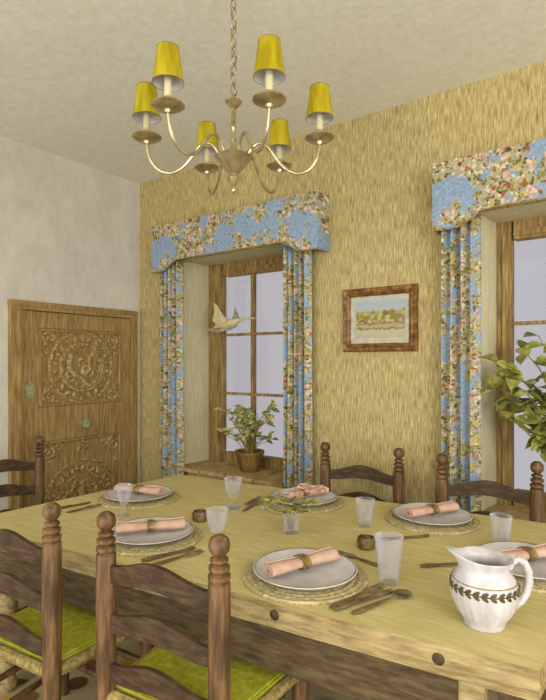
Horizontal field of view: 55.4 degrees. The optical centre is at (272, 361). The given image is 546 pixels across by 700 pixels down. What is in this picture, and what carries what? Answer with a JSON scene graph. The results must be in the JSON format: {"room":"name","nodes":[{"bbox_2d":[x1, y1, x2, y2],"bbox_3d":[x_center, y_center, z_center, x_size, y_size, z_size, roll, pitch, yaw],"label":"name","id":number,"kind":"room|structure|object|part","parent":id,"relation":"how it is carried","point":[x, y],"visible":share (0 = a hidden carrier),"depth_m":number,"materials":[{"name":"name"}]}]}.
{"room":"dining room","nodes":[
{"label":"dining room","id":0,"kind":"room"},
{"bbox_2d":[0,136,139,509],"bbox_3d":[-2.413,-0.018,2.804,0.200,2.976,4.900,0,0,36],"label":"wall","id":1,"kind":"structure","parent":0,"point":[70,230],"depth_m":3.81,"materials":[{"name":"white paint"}]},
{"bbox_2d":[8,299,137,508],"bbox_3d":[-1.436,0.525,3.905,0.105,1.890,1.071,0,0,36],"label":"door","id":2,"kind":"structure","parent":1,"relation":"in","point":[73,369],"depth_m":3.87,"materials":[{"name":"brown wood"}]},
{"bbox_3d":[-1.443,0.038,3.938,0.055,0.586,0.706,0,0,36],"label":"carved roundel panel","id":3,"kind":"part","parent":2,"relation":"part of","materials":[{"name":"brown wood"}]},
{"bbox_3d":[-1.447,0.813,3.935,0.040,0.492,0.721,0,0,36],"label":"carved arch panel","id":4,"kind":"part","parent":2,"relation":"part of","materials":[{"name":"brown wood"}]},
{"bbox_3d":[-1.410,0.465,3.905,0.064,0.066,0.066,0,0,36],"label":"knob","id":5,"kind":"part","parent":2,"relation":"part of","materials":[{"name":"green metal"}]},
{"bbox_2d":[0,0,545,183],"bbox_3d":[-0.063,-1.556,0.849,6.500,0.100,5.100,0,0,36],"label":"ceiling","id":6,"kind":"structure","parent":0,"point":[71,71],"depth_m":2.60,"materials":[{"name":"paint"}]},
{"bbox_2d":[132,0,333,194],"bbox_3d":[-0.154,-1.083,2.030,0.700,0.845,0.784,0,0,36],"label":"chandelier","id":7,"kind":"object","parent":6,"relation":"hanging from","point":[269,72],"visible":1,"depth_m":1.98,"materials":[{"name":"gold metal"}]},
{"bbox_3d":[-0.488,-1.005,2.013,0.106,0.120,0.106,0,0,36],"label":"lamp shade","id":8,"kind":"part","parent":7,"relation":"part of","materials":[{"name":"yellow fabric"}]},
{"bbox_2d":[143,111,149,128],"bbox_3d":[-0.488,-0.941,2.013,0.027,0.104,0.026,0,0,36],"label":"candle","id":9,"kind":"object","parent":7,"relation":"on","point":[146,115],"depth_m":2.00,"materials":[{"name":"beige wax"}]},
{"bbox_3d":[-0.356,-1.005,1.762,0.106,0.120,0.106,0,0,36],"label":"lamp shade","id":10,"kind":"part","parent":7,"relation":"part of","materials":[{"name":"yellow fabric"}]},
{"bbox_2d":[164,75,171,95],"bbox_3d":[-0.356,-0.941,1.762,0.027,0.104,0.026,0,0,36],"label":"candle","id":11,"kind":"object","parent":7,"relation":"on","point":[167,78],"depth_m":1.75,"materials":[{"name":"beige wax"}]},
{"bbox_3d":[-0.346,-0.793,2.020,0.298,0.134,0.014,0,0,-3],"label":"arm","id":12,"kind":"part","parent":7,"relation":"part of","materials":[{"name":"gold metal"}]},
{"bbox_3d":[-0.270,-0.793,1.876,0.014,0.134,0.298,0,0,37],"label":"arm","id":13,"kind":"part","parent":7,"relation":"part of","materials":[{"name":"gold metal"}]},
{"bbox_2d":[204,147,209,160],"bbox_3d":[-0.296,-0.941,2.334,0.027,0.104,0.026,0,0,36],"label":"candle","id":14,"kind":"object","parent":7,"relation":"on","point":[206,149],"depth_m":2.32,"materials":[{"name":"beige wax"}]},
{"bbox_3d":[-0.296,-1.005,2.334,0.106,0.120,0.106,0,0,36],"label":"lamp shade","id":15,"kind":"part","parent":7,"relation":"part of","materials":[{"name":"yellow fabric"}]},
{"bbox_3d":[-0.235,-0.793,2.205,0.014,0.134,0.298,0,0,-25],"label":"arm","id":16,"kind":"part","parent":7,"relation":"part of","materials":[{"name":"gold metal"}]},
{"bbox_3d":[-0.154,-0.853,2.030,0.148,0.392,0.148,0,0,36],"label":"stem","id":17,"kind":"part","parent":7,"relation":"part of","materials":[{"name":"gold metal"}]},
{"bbox_3d":[-0.154,-1.267,2.030,0.027,0.461,0.027,0,0,36],"label":"flex cord","id":18,"kind":"part","parent":7,"relation":"part of","materials":[{"name":"beige fabric"}]},
{"bbox_3d":[-0.154,-1.269,2.030,0.024,0.451,0.017,0,0,-9],"label":"chain","id":19,"kind":"part","parent":7,"relation":"part of","materials":[{"name":"gold metal"}]},
{"bbox_3d":[-0.072,-0.793,1.855,0.014,0.134,0.298,0,0,-25],"label":"arm","id":20,"kind":"part","parent":7,"relation":"part of","materials":[{"name":"gold metal"}]},
{"bbox_3d":[-0.049,-0.793,2.192,0.014,0.134,0.298,0,0,33],"label":"arm","id":21,"kind":"part","parent":7,"relation":"part of","materials":[{"name":"gold metal"}]},
{"bbox_2d":[265,69,272,89],"bbox_3d":[-0.012,-0.941,1.726,0.027,0.104,0.026,0,0,36],"label":"candle","id":22,"kind":"object","parent":7,"relation":"on","point":[268,72],"depth_m":1.71,"materials":[{"name":"beige wax"}]},
{"bbox_3d":[-0.012,-1.005,1.726,0.106,0.120,0.106,0,0,36],"label":"lamp shade","id":23,"kind":"part","parent":7,"relation":"part of","materials":[{"name":"yellow fabric"}]},
{"bbox_2d":[276,145,281,158],"bbox_3d":[0.028,-0.941,2.311,0.027,0.104,0.026,0,0,36],"label":"candle","id":24,"kind":"object","parent":7,"relation":"on","point":[278,147],"depth_m":2.30,"materials":[{"name":"beige wax"}]},
{"bbox_3d":[0.029,-1.005,2.311,0.106,0.120,0.106,0,0,36],"label":"lamp shade","id":25,"kind":"part","parent":7,"relation":"part of","materials":[{"name":"yellow fabric"}]},
{"bbox_3d":[0.039,-0.793,2.023,0.298,0.134,0.014,0,0,2],"label":"arm","id":26,"kind":"part","parent":7,"relation":"part of","materials":[{"name":"gold metal"}]},
{"bbox_3d":[0.181,-1.005,2.018,0.106,0.120,0.106,0,0,36],"label":"lamp shade","id":27,"kind":"part","parent":7,"relation":"part of","materials":[{"name":"yellow fabric"}]},
{"bbox_2d":[316,112,322,128],"bbox_3d":[0.181,-0.941,2.018,0.027,0.104,0.026,0,0,36],"label":"candle","id":28,"kind":"object","parent":7,"relation":"on","point":[319,115],"depth_m":2.01,"materials":[{"name":"beige wax"}]},
{"bbox_2d":[140,60,545,510],"bbox_3d":[1.392,-0.018,2.852,5.900,2.976,0.450,0,0,36],"label":"wall","id":29,"kind":"structure","parent":0,"point":[375,173],"depth_m":3.15,"materials":[{"name":"gold paper"}]},
{"bbox_2d":[176,255,282,487],"bbox_3d":[-0.225,0.021,3.927,1.028,1.643,0.430,0,0,36],"label":"window","id":30,"kind":"structure","parent":29,"relation":"in","point":[221,463],"depth_m":4.15,"materials":[{"name":"brown wood"}]},
{"bbox_3d":[-0.248,0.828,3.895,1.028,0.030,0.350,0,0,36],"label":"sill","id":31,"kind":"part","parent":30,"relation":"part of","materials":[{"name":"wood"}]},
{"bbox_3d":[-0.125,0.020,4.064,0.960,1.640,0.092,0,0,36],"label":"frame","id":32,"kind":"part","parent":30,"relation":"part of","materials":[{"name":"brown wood"}]},
{"bbox_2d":[214,399,279,471],"bbox_3d":[-0.196,0.540,3.909,0.578,0.545,0.229,0,0,36],"label":"potted plant","id":33,"kind":"object","parent":30,"relation":"on","point":[249,458],"visible":1,"depth_m":3.86,"materials":[{"name":"green plant"}]},
{"bbox_3d":[-0.176,0.738,3.892,0.224,0.150,0.224,0,0,36],"label":"pot","id":34,"kind":"part","parent":33,"relation":"part of","materials":[{"name":"brown ceramic"}]},
{"bbox_2d":[209,258,254,331],"bbox_3d":[-0.316,-0.515,3.975,0.436,0.570,0.078,0,0,32],"label":"bird","id":35,"kind":"object","parent":29,"relation":"hanging from","point":[221,321],"visible":1,"depth_m":3.99},
{"bbox_2d":[151,190,328,273],"bbox_3d":[-0.300,-0.878,3.704,1.520,0.364,0.154,0,0,36],"label":"valance","id":36,"kind":"object","parent":29,"relation":"attached to","point":[300,222],"visible":0.99,"depth_m":3.52,"materials":[{"name":"multicoloured fabric"}]},
{"bbox_2d":[160,261,183,477],"bbox_3d":[-0.796,0.335,4.074,0.238,2.230,0.074,0,0,36],"label":"floral curtain","id":37,"kind":"object","parent":36,"relation":"hanging from","point":[172,279],"visible":0.61,"depth_m":4.05,"materials":[{"name":"fabric"}]},
{"bbox_2d":[283,244,312,487],"bbox_3d":[0.158,0.335,3.381,0.210,2.230,0.074,0,0,36],"label":"floral curtain","id":38,"kind":"object","parent":36,"relation":"hanging from","point":[297,265],"visible":0.66,"depth_m":3.37,"materials":[{"name":"fabric"}]},
{"bbox_2d":[343,283,417,351],"bbox_3d":[0.631,-0.255,3.106,0.475,0.385,0.030,0,0,36],"label":"framed picture","id":39,"kind":"object","parent":29,"relation":"attached to","point":[375,319],"visible":1,"depth_m":3.10,"materials":[{"name":"brown wood"}]},
{"bbox_2d":[356,298,404,337],"bbox_3d":[0.639,-0.260,3.107,0.310,0.225,0.003,0,0,36],"label":"print","id":40,"kind":"object","parent":39,"relation":"attached to","point":[375,317],"depth_m":3.10},
{"bbox_2d":[432,138,545,234],"bbox_3d":[1.467,-0.878,2.420,1.420,0.364,0.154,0,0,36],"label":"valance","id":41,"kind":"object","parent":29,"relation":"attached to","point":[464,187],"visible":0.98,"depth_m":2.62,"materials":[{"name":"multicoloured fabric"}]},
{"bbox_2d":[441,214,481,511],"bbox_3d":[0.993,0.335,2.775,0.217,2.230,0.074,0,0,36],"label":"floral curtain","id":42,"kind":"object","parent":41,"relation":"hanging from","point":[460,246],"visible":0.64,"depth_m":2.76,"materials":[{"name":"fabric"}]},
{"bbox_2d":[484,216,545,522],"bbox_3d":[1.600,0.021,2.602,1.028,1.643,0.430,0,0,36],"label":"window","id":43,"kind":"structure","parent":29,"relation":"in","point":[534,228],"depth_m":2.96,"materials":[{"name":"brown wood"}]},
{"bbox_2d":[481,332,545,461],"bbox_3d":[1.419,0.291,2.653,0.663,1.042,0.303,0,0,23],"label":"leafy houseplant","id":44,"kind":"object","parent":43,"relation":"on","point":[513,377],"visible":1,"depth_m":2.67,"materials":[{"name":"plant"}]},
{"bbox_3d":[1.576,0.828,2.569,1.028,0.030,0.350,0,0,36],"label":"sill","id":45,"kind":"part","parent":43,"relation":"part of","materials":[{"name":"wood"}]},
{"bbox_3d":[-0.063,1.520,0.849,6.500,0.100,5.100,0,0,36],"label":"floor","id":46,"kind":"structure","parent":0,"visible":0},
{"bbox_2d":[0,601,525,699],"bbox_3d":[-0.370,1.467,2.247,3.500,0.006,2.520,0,0,36],"label":"rug","id":47,"kind":"object","parent":46,"relation":"on","point":[82,685],"visible":0.02,"depth_m":2.34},
{"bbox_2d":[0,436,44,611],"bbox_3d":[-1.425,0.964,2.964,0.472,1.001,0.562,0,0,36],"label":"chair","id":48,"kind":"object","parent":47,"relation":"on","point":[38,490],"visible":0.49,"depth_m":3.21,"materials":[{"name":"brown wood"}]},
{"bbox_3d":[-1.465,0.964,3.258,0.061,1.001,0.062,0,0,36],"label":"post","id":49,"kind":"part","parent":48,"relation":"part of","materials":[{"name":"brown wood"}]},
{"bbox_2d":[0,502,154,699],"bbox_3d":[-0.809,0.964,1.993,0.562,1.001,0.472,0,0,30],"label":"chair","id":50,"kind":"object","parent":47,"relation":"on","point":[57,633],"visible":0.78,"depth_m":1.76,"materials":[{"name":"brown wood"}]},
{"bbox_3d":[-0.726,0.964,1.708,0.062,1.001,0.061,0,0,30],"label":"post","id":51,"kind":"part","parent":50,"relation":"part of","materials":[{"name":"brown wood"}]},
{"bbox_3d":[-0.809,1.024,1.993,0.540,0.044,0.452,0,0,30],"label":"seat rail","id":52,"kind":"part","parent":50,"relation":"part of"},
{"bbox_3d":[-0.923,1.222,2.295,0.062,0.484,0.062,0,0,30],"label":"leg","id":53,"kind":"part","parent":50,"relation":"part of","materials":[{"name":"brown wood"}]},
{"bbox_3d":[-0.490,1.222,2.045,0.062,0.484,0.062,0,0,30],"label":"leg","id":54,"kind":"part","parent":50,"relation":"part of","materials":[{"name":"brown wood"}]},
{"bbox_2d":[96,511,308,699],"bbox_3d":[-0.227,0.964,1.679,0.562,1.001,0.472,0,0,30],"label":"chair","id":55,"kind":"object","parent":47,"relation":"on","point":[180,666],"visible":0.85,"depth_m":1.53,"materials":[{"name":"brown wood"}]},
{"bbox_3d":[-0.516,0.964,1.609,0.062,1.001,0.061,0,0,30],"label":"post","id":56,"kind":"part","parent":55,"relation":"part of","materials":[{"name":"brown wood"}]},
{"bbox_3d":[-0.227,1.024,1.679,0.540,0.044,0.452,0,0,30],"label":"seat rail","id":57,"kind":"part","parent":55,"relation":"part of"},
{"bbox_3d":[-0.144,0.964,1.393,0.062,1.001,0.061,0,0,30],"label":"post","id":58,"kind":"part","parent":55,"relation":"part of","materials":[{"name":"brown wood"}]},
{"bbox_3d":[0.091,1.222,1.731,0.062,0.484,0.062,0,0,30],"label":"leg","id":59,"kind":"part","parent":55,"relation":"part of","materials":[{"name":"brown wood"}]},
{"bbox_2d":[0,475,545,699],"bbox_3d":[0.012,1.092,2.268,2.572,0.744,1.264,0,0,29],"label":"dining table","id":60,"kind":"object","parent":47,"relation":"on","point":[420,646],"visible":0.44,"depth_m":1.69,"materials":[{"name":"brown wood"}]},
{"bbox_3d":[-1.187,1.131,2.327,0.090,0.665,0.090,0,0,29],"label":"table leg","id":61,"kind":"part","parent":60,"relation":"part of","materials":[{"name":"brown wood"}]},
{"bbox_2d":[61,501,90,508],"bbox_3d":[-0.992,0.713,2.592,0.178,0.012,0.025,0,0,-45],"label":"knife","id":62,"kind":"object","parent":60,"relation":"on","point":[66,506],"visible":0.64,"depth_m":2.58,"materials":[{"name":"silver metal"}]},
{"bbox_2d":[66,503,100,512],"bbox_3d":[-0.922,0.715,2.536,0.033,0.011,0.179,0,0,44],"label":"fork","id":63,"kind":"object","parent":60,"relation":"on","point":[99,504],"visible":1,"depth_m":2.54,"materials":[{"name":"silver metal"}]},
{"bbox_3d":[-0.951,0.715,2.505,0.023,0.011,0.094,0,0,44],"label":"handle","id":64,"kind":"part","parent":63,"relation":"part of","materials":[{"name":"metal"}]},
{"bbox_2d":[97,490,178,509],"bbox_3d":[-0.704,0.714,2.733,0.416,0.012,0.416,0,0,-10],"label":"placemat","id":65,"kind":"object","parent":60,"relation":"on","point":[107,503],"visible":0.36,"depth_m":2.61,"materials":[{"name":"beige wicker"}]},
{"bbox_2d":[104,484,172,501],"bbox_3d":[-0.704,0.695,2.733,0.348,0.026,0.348,0,0,-44],"label":"dinner plate","id":66,"kind":"object","parent":65,"relation":"on","point":[111,494],"visible":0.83,"depth_m":2.70,"materials":[{"name":"white ceramic"}]},
{"bbox_2d":[114,483,164,495],"bbox_3d":[-0.704,0.668,2.735,0.270,0.043,0.068,0,0,20],"label":"napkin","id":67,"kind":"object","parent":66,"relation":"on","point":[122,487],"visible":0.94,"depth_m":2.71,"materials":[{"name":"pink fabric"}]},
{"bbox_2d":[133,484,143,493],"bbox_3d":[-0.704,0.669,2.733,0.028,0.048,0.076,0,0,20],"label":"napkin ring","id":68,"kind":"object","parent":67,"relation":"attached to","point":[136,487],"visible":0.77,"depth_m":2.71,"materials":[{"name":"gold metal"}]},
{"bbox_2d":[115,525,201,556],"bbox_3d":[-0.499,0.714,2.127,0.416,0.012,0.416,0,0,13],"label":"placemat","id":69,"kind":"object","parent":60,"relation":"on","point":[195,535],"visible":0.21,"depth_m":1.99,"materials":[{"name":"beige wicker"}]},
{"bbox_2d":[112,517,193,544],"bbox_3d":[-0.499,0.695,2.127,0.348,0.026,0.348,0,0,-4],"label":"dinner plate","id":70,"kind":"object","parent":69,"relation":"on","point":[166,535],"visible":0.59,"depth_m":2.10,"materials":[{"name":"white ceramic"}]},
{"bbox_2d":[116,517,184,533],"bbox_3d":[-0.499,0.668,2.129,0.270,0.043,0.068,0,0,-14],"label":"napkin","id":71,"kind":"object","parent":70,"relation":"on","point":[171,523],"visible":0.95,"depth_m":2.11,"materials":[{"name":"pink fabric"}]},
{"bbox_2d":[147,519,154,531],"bbox_3d":[-0.499,0.669,2.127,0.028,0.048,0.076,0,0,-14],"label":"napkin ring","id":72,"kind":"object","parent":71,"relation":"attached to","point":[151,522],"visible":0.91,"depth_m":2.10,"materials":[{"name":"gold metal"}]},
{"bbox_2d":[141,546,194,561],"bbox_3d":[-0.383,0.713,1.937,0.223,0.012,0.025,0,0,-39],"label":"knife","id":73,"kind":"object","parent":60,"relation":"on","point":[193,547],"visible":1,"depth_m":1.92,"materials":[{"name":"silver metal"}]},
{"bbox_3d":[-0.434,0.713,1.897,0.094,0.012,0.023,0,0,-39],"label":"handle","id":74,"kind":"part","parent":73,"relation":"part of","materials":[{"name":"brown wood"}]},
{"bbox_3d":[-0.346,0.714,1.965,0.129,0.002,0.023,0,0,-39],"label":"blade","id":75,"kind":"part","parent":73,"relation":"part of","materials":[{"name":"silver metal"}]},
{"bbox_2d":[152,549,204,564],"bbox_3d":[-0.348,0.715,1.896,0.218,0.011,0.033,0,0,-40],"label":"fork","id":76,"kind":"object","parent":60,"relation":"on","point":[195,552],"visible":0.91,"depth_m":1.90,"materials":[{"name":"silver metal"}]},
{"bbox_3d":[-0.381,0.715,1.869,0.133,0.011,0.023,0,0,-40],"label":"handle","id":77,"kind":"part","parent":76,"relation":"part of","materials":[{"name":"brown wood"}]},
{"bbox_2d":[192,509,207,521],"bbox_3d":[-0.332,0.696,2.362,0.072,0.048,0.072,0,0,36],"label":"pot","id":78,"kind":"object","parent":60,"relation":"on","point":[198,515],"visible":0.98,"depth_m":2.34,"materials":[{"name":"brown wood"}]},
{"bbox_2d":[242,500,261,510],"bbox_3d":[-0.105,0.715,2.580,0.033,0.011,0.186,0,0,25],"label":"fork","id":79,"kind":"object","parent":60,"relation":"on","point":[255,502],"visible":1,"depth_m":2.58,"materials":[{"name":"silver metal"}]},
{"bbox_2d":[245,496,260,504],"bbox_3d":[-0.101,0.713,2.686,0.025,0.012,0.168,0,0,23],"label":"knife","id":80,"kind":"object","parent":60,"relation":"on","point":[257,497],"visible":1,"depth_m":2.66,"materials":[{"name":"silver metal"}]},
{"bbox_2d":[262,495,343,513],"bbox_3d":[0.154,0.714,2.665,0.416,0.012,0.416,0,0,-33],"label":"placemat","id":81,"kind":"object","parent":60,"relation":"on","point":[338,503],"visible":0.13,"depth_m":2.54,"materials":[{"name":"beige wicker"}]},
{"bbox_2d":[270,487,336,505],"bbox_3d":[0.154,0.695,2.665,0.348,0.026,0.348,0,0,6],"label":"dinner plate","id":82,"kind":"object","parent":81,"relation":"on","point":[329,497],"visible":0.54,"depth_m":2.66,"materials":[{"name":"white ceramic"}]},
{"bbox_2d":[277,485,327,499],"bbox_3d":[0.153,0.668,2.667,0.270,0.043,0.068,0,0,-30],"label":"napkin","id":83,"kind":"object","parent":82,"relation":"on","point":[297,492],"visible":0.46,"depth_m":2.62,"materials":[{"name":"pink fabric"}]},
{"bbox_2d":[243,560,367,605],"bbox_3d":[0.107,0.714,1.741,0.416,0.012,0.416,0,0,36],"label":"placemat","id":84,"kind":"object","parent":60,"relation":"on","point":[260,587],"visible":0.3,"depth_m":1.60,"materials":[{"name":"beige wicker"}]},
{"bbox_2d":[253,548,357,589],"bbox_3d":[0.107,0.695,1.741,0.348,0.026,0.348,0,0,36],"label":"dinner plate","id":85,"kind":"object","parent":84,"relation":"on","point":[341,571],"visible":0.8,"depth_m":1.71,"materials":[{"name":"white ceramic"}]},
{"bbox_2d":[262,546,338,577],"bbox_3d":[0.096,0.668,1.743,0.270,0.043,0.068,0,0,-33],"label":"napkin","id":86,"kind":"object","parent":85,"relation":"on","point":[271,569],"visible":0.91,"depth_m":1.71,"materials":[{"name":"pink fabric"}]},
{"bbox_2d":[293,553,311,569],"bbox_3d":[0.097,0.669,1.741,0.028,0.048,0.076,0,0,-33],"label":"napkin ring","id":87,"kind":"object","parent":86,"relation":"attached to","point":[306,560],"visible":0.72,"depth_m":1.72,"materials":[{"name":"gold metal"}]},
{"bbox_2d":[329,582,387,607],"bbox_3d":[0.261,0.715,1.590,0.240,0.011,0.033,0,0,-38],"label":"fork","id":88,"kind":"object","parent":60,"relation":"on","point":[373,588],"visible":0.98,"depth_m":1.60,"materials":[{"name":"silver metal"}]},
{"bbox_3d":[0.227,0.715,1.564,0.155,0.011,0.023,0,0,-38],"label":"handle","id":89,"kind":"part","parent":88,"relation":"part of","materials":[{"name":"brown wood"}]},
{"bbox_2d":[337,550,386,567],"bbox_3d":[0.317,0.715,1.882,0.211,0.011,0.033,0,0,44],"label":"fork","id":90,"kind":"object","parent":60,"relation":"on","point":[346,554],"visible":0.91,"depth_m":1.88,"materials":[{"name":"silver metal"}]},
{"bbox_3d":[0.347,0.715,1.853,0.126,0.011,0.023,0,0,44],"label":"handle","id":91,"kind":"part","parent":90,"relation":"part of","materials":[{"name":"brown wood"}]},
{"bbox_2d":[332,588,392,610],"bbox_3d":[0.277,0.713,1.565,0.240,0.012,0.025,0,0,-33],"label":"knife","id":92,"kind":"object","parent":60,"relation":"on","point":[341,606],"visible":1,"depth_m":1.55,"materials":[{"name":"silver metal"}]},
{"bbox_3d":[0.219,0.713,1.528,0.101,0.012,0.023,0,0,-33],"label":"handle","id":93,"kind":"part","parent":92,"relation":"part of","materials":[{"name":"brown wood"}]},
{"bbox_3d":[0.320,0.714,1.592,0.139,0.002,0.023,0,0,-33],"label":"blade","id":94,"kind":"part","parent":92,"relation":"part of","materials":[{"name":"silver metal"}]},
{"bbox_2d":[357,534,374,550],"bbox_3d":[0.360,0.696,2.013,0.072,0.048,0.072,0,0,36],"label":"pot","id":95,"kind":"object","parent":60,"relation":"on","point":[366,542],"visible":1,"depth_m":1.99,"materials":[{"name":"brown wood"}]},
{"bbox_3d":[0.360,0.685,2.013,0.052,0.026,0.052,0,0,36],"label":"pot lid","id":96,"kind":"part","parent":95,"relation":"part of","materials":[{"name":"brown wood"}]},
{"bbox_2d":[351,589,411,614],"bbox_3d":[0.324,0.714,1.545,0.240,0.013,0.055,0,0,-34],"label":"spoon","id":97,"kind":"object","parent":60,"relation":"on","point":[398,593],"visible":1,"depth_m":1.56,"materials":[{"name":"silver metal"}]},
{"bbox_3d":[0.299,0.714,1.528,0.180,0.013,0.023,0,0,-34],"label":"handle","id":98,"kind":"part","parent":97,"relation":"part of","materials":[{"name":"brown wood"}]},
{"bbox_2d":[392,589,411,598],"bbox_3d":[0.396,0.714,1.593,0.066,0.013,0.055,0,0,-34],"label":"bowl","id":99,"kind":"object","parent":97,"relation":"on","point":[398,593],"depth_m":1.60,"materials":[{"name":"silver metal"}]},
{"bbox_2d":[374,534,403,583],"bbox_3d":[0.378,0.642,1.694,0.094,0.155,0.094,0,0,36],"label":"tumbler","id":100,"kind":"object","parent":60,"relation":"on","point":[374,534],"visible":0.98,"depth_m":1.69,"materials":[{"name":"clear glass"}]},
{"bbox_2d":[379,534,429,540],"bbox_3d":[0.539,0.713,2.115,0.227,0.012,0.025,0,0,-15],"label":"knife","id":101,"kind":"object","parent":60,"relation":"on","point":[424,535],"visible":1,"depth_m":2.10,"materials":[{"name":"silver metal"}]},
{"bbox_3d":[0.475,0.713,2.098,0.095,0.012,0.023,0,0,-15],"label":"handle","id":102,"kind":"part","parent":101,"relation":"part of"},
{"bbox_3d":[0.585,0.714,2.126,0.131,0.002,0.023,0,0,-15],"label":"blade","id":103,"kind":"part","parent":101,"relation":"part of","materials":[{"name":"silver metal"}]},
{"bbox_2d":[385,509,480,535],"bbox_3d":[0.722,0.714,2.362,0.416,0.012,0.416,0,0,34],"label":"placemat","id":104,"kind":"object","parent":60,"relation":"on","point":[474,524],"visible":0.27,"depth_m":2.24,"materials":[{"name":"beige wicker"}]},
{"bbox_2d":[393,502,472,524],"bbox_3d":[0.722,0.695,2.362,0.348,0.026,0.348,0,0,-34],"label":"dinner plate","id":105,"kind":"object","parent":104,"relation":"on","point":[461,516],"visible":0.77,"depth_m":2.34,"materials":[{"name":"white ceramic"}]},
{"bbox_2d":[403,500,459,517],"bbox_3d":[0.722,0.668,2.364,0.270,0.043,0.068,0,0,-25],"label":"napkin","id":106,"kind":"object","parent":105,"relation":"on","point":[410,512],"visible":0.92,"depth_m":2.33,"materials":[{"name":"pink fabric"}]},
{"bbox_2d":[426,504,439,514],"bbox_3d":[0.722,0.669,2.362,0.028,0.048,0.076,0,0,-25],"label":"napkin ring","id":107,"kind":"object","parent":106,"relation":"attached to","point":[435,507],"visible":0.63,"depth_m":2.33,"materials":[{"name":"gold metal"}]},
{"bbox_2d":[420,562,457,567],"bbox_3d":[0.589,0.713,1.830,0.145,0.012,0.025,0,0,-11],"label":"knife","id":108,"kind":"object","parent":60,"relation":"on","point":[425,565],"visible":0.92,"depth_m":1.82,"materials":[{"name":"silver metal"}]},
{"bbox_3d":[0.547,0.713,1.823,0.061,0.012,0.023,0,0,-11],"label":"handle","id":109,"kind":"part","parent":108,"relation":"part of","materials":[{"name":"brown wood"}]},
{"bbox_3d":[0.619,0.714,1.835,0.084,0.002,0.023,0,0,-11],"label":"blade","id":110,"kind":"part","parent":108,"relation":"part of","materials":[{"name":"silver metal"}]},
{"bbox_3d":[0.520,1.131,1.381,0.090,0.665,0.090,0,0,29],"label":"table leg","id":111,"kind":"part","parent":60,"relation":"part of","materials":[{"name":"brown wood"}]},
{"bbox_2d":[445,546,533,633],"bbox_3d":[0.587,0.613,1.434,0.199,0.213,0.181,0,0,-39],"label":"milk jug","id":112,"kind":"object","parent":60,"relation":"on","point":[484,590],"visible":1,"depth_m":1.38,"materials":[{"name":"ceramic"}]},
{"bbox_3d":[0.678,0.608,1.429,0.074,0.154,0.021,0,0,0],"label":"jug handle","id":113,"kind":"part","parent":112,"relation":"part of","materials":[{"name":"white ceramic"}]},
{"bbox_2d":[513,575,545,593],"bbox_3d":[0.886,0.714,1.813,0.416,0.012,0.416,0,0,11],"label":"placemat","id":114,"kind":"object","parent":60,"relation":"on","point":[539,586],"visible":0.04,"depth_m":1.65,"materials":[{"name":"beige wicker"}]},
{"bbox_2d":[479,541,545,579],"bbox_3d":[0.886,0.695,1.813,0.348,0.026,0.348,0,0,15],"label":"dinner plate","id":115,"kind":"object","parent":114,"relation":"on","point":[538,567],"visible":0.44,"depth_m":1.81,"materials":[{"name":"white ceramic"}]},
{"bbox_2d":[499,543,545,559],"bbox_3d":[0.885,0.668,1.815,0.270,0.043,0.068,0,0,-20],"label":"napkin","id":116,"kind":"object","parent":115,"relation":"on","point":[540,549],"visible":0.46,"depth_m":1.80,"materials":[{"name":"pink fabric"}]},
{"bbox_2d":[517,546,538,561],"bbox_3d":[0.886,0.669,1.813,0.028,0.048,0.076,0,0,-20],"label":"napkin ring","id":117,"kind":"object","parent":116,"relation":"attached to","point":[534,555],"visible":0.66,"depth_m":1.79,"materials":[{"name":"gold metal"}]},
{"bbox_3d":[0.076,0.676,2.196,0.084,0.088,0.084,0,0,36],"label":"flower vase","id":118,"kind":"object","parent":60,"relation":"on","visible":0},
{"bbox_2d":[260,483,328,528],"bbox_3d":[0.092,0.608,2.185,0.297,0.198,0.195,0,0,0],"label":"posy","id":119,"kind":"object","parent":118,"relation":"in","point":[312,489],"visible":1,"depth_m":2.19,"materials":[{"name":"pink plant"}]},
{"bbox_3d":[0.147,0.628,2.212,0.133,0.157,0.004,0,0,-13],"label":"flower stem","id":120,"kind":"part","parent":119,"relation":"part of","materials":[{"name":"green plant"}]},
{"bbox_2d":[320,442,404,503],"bbox_3d":[0.391,0.964,2.726,0.562,1.001,0.472,0,0,29],"label":"chair","id":121,"kind":"object","parent":47,"relation":"on","point":[397,480],"visible":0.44,"depth_m":2.90,"materials":[{"name":"brown wood"}]},
{"bbox_3d":[0.303,0.964,3.009,0.062,1.001,0.061,0,0,29],"label":"post","id":122,"kind":"part","parent":121,"relation":"part of","materials":[{"name":"brown wood"}]},
{"bbox_3d":[0.679,0.964,2.801,0.062,1.001,0.061,0,0,29],"label":"post","id":123,"kind":"part","parent":121,"relation":"part of","materials":[{"name":"brown wood"}]},
{"bbox_2d":[436,453,545,699],"bbox_3d":[0.943,0.964,2.348,0.562,1.001,0.472,0,0,29],"label":"chair","id":124,"kind":"object","parent":47,"relation":"on","point":[535,499],"visible":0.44,"depth_m":2.52,"materials":[{"name":"brown wood"}]},
{"bbox_3d":[0.855,0.964,2.632,0.062,1.001,0.061,0,0,29],"label":"post","id":125,"kind":"part","parent":124,"relation":"part of","materials":[{"name":"brown wood"}]},
{"bbox_3d":[1.231,0.964,2.423,0.062,1.001,0.061,0,0,29],"label":"post","id":126,"kind":"part","parent":124,"relation":"part of","materials":[{"name":"brown wood"}]},
{"bbox_3d":[1.063,1.222,2.048,0.062,0.484,0.062,0,0,29],"label":"leg","id":127,"kind":"part","parent":124,"relation":"part of","materials":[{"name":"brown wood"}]}
]}

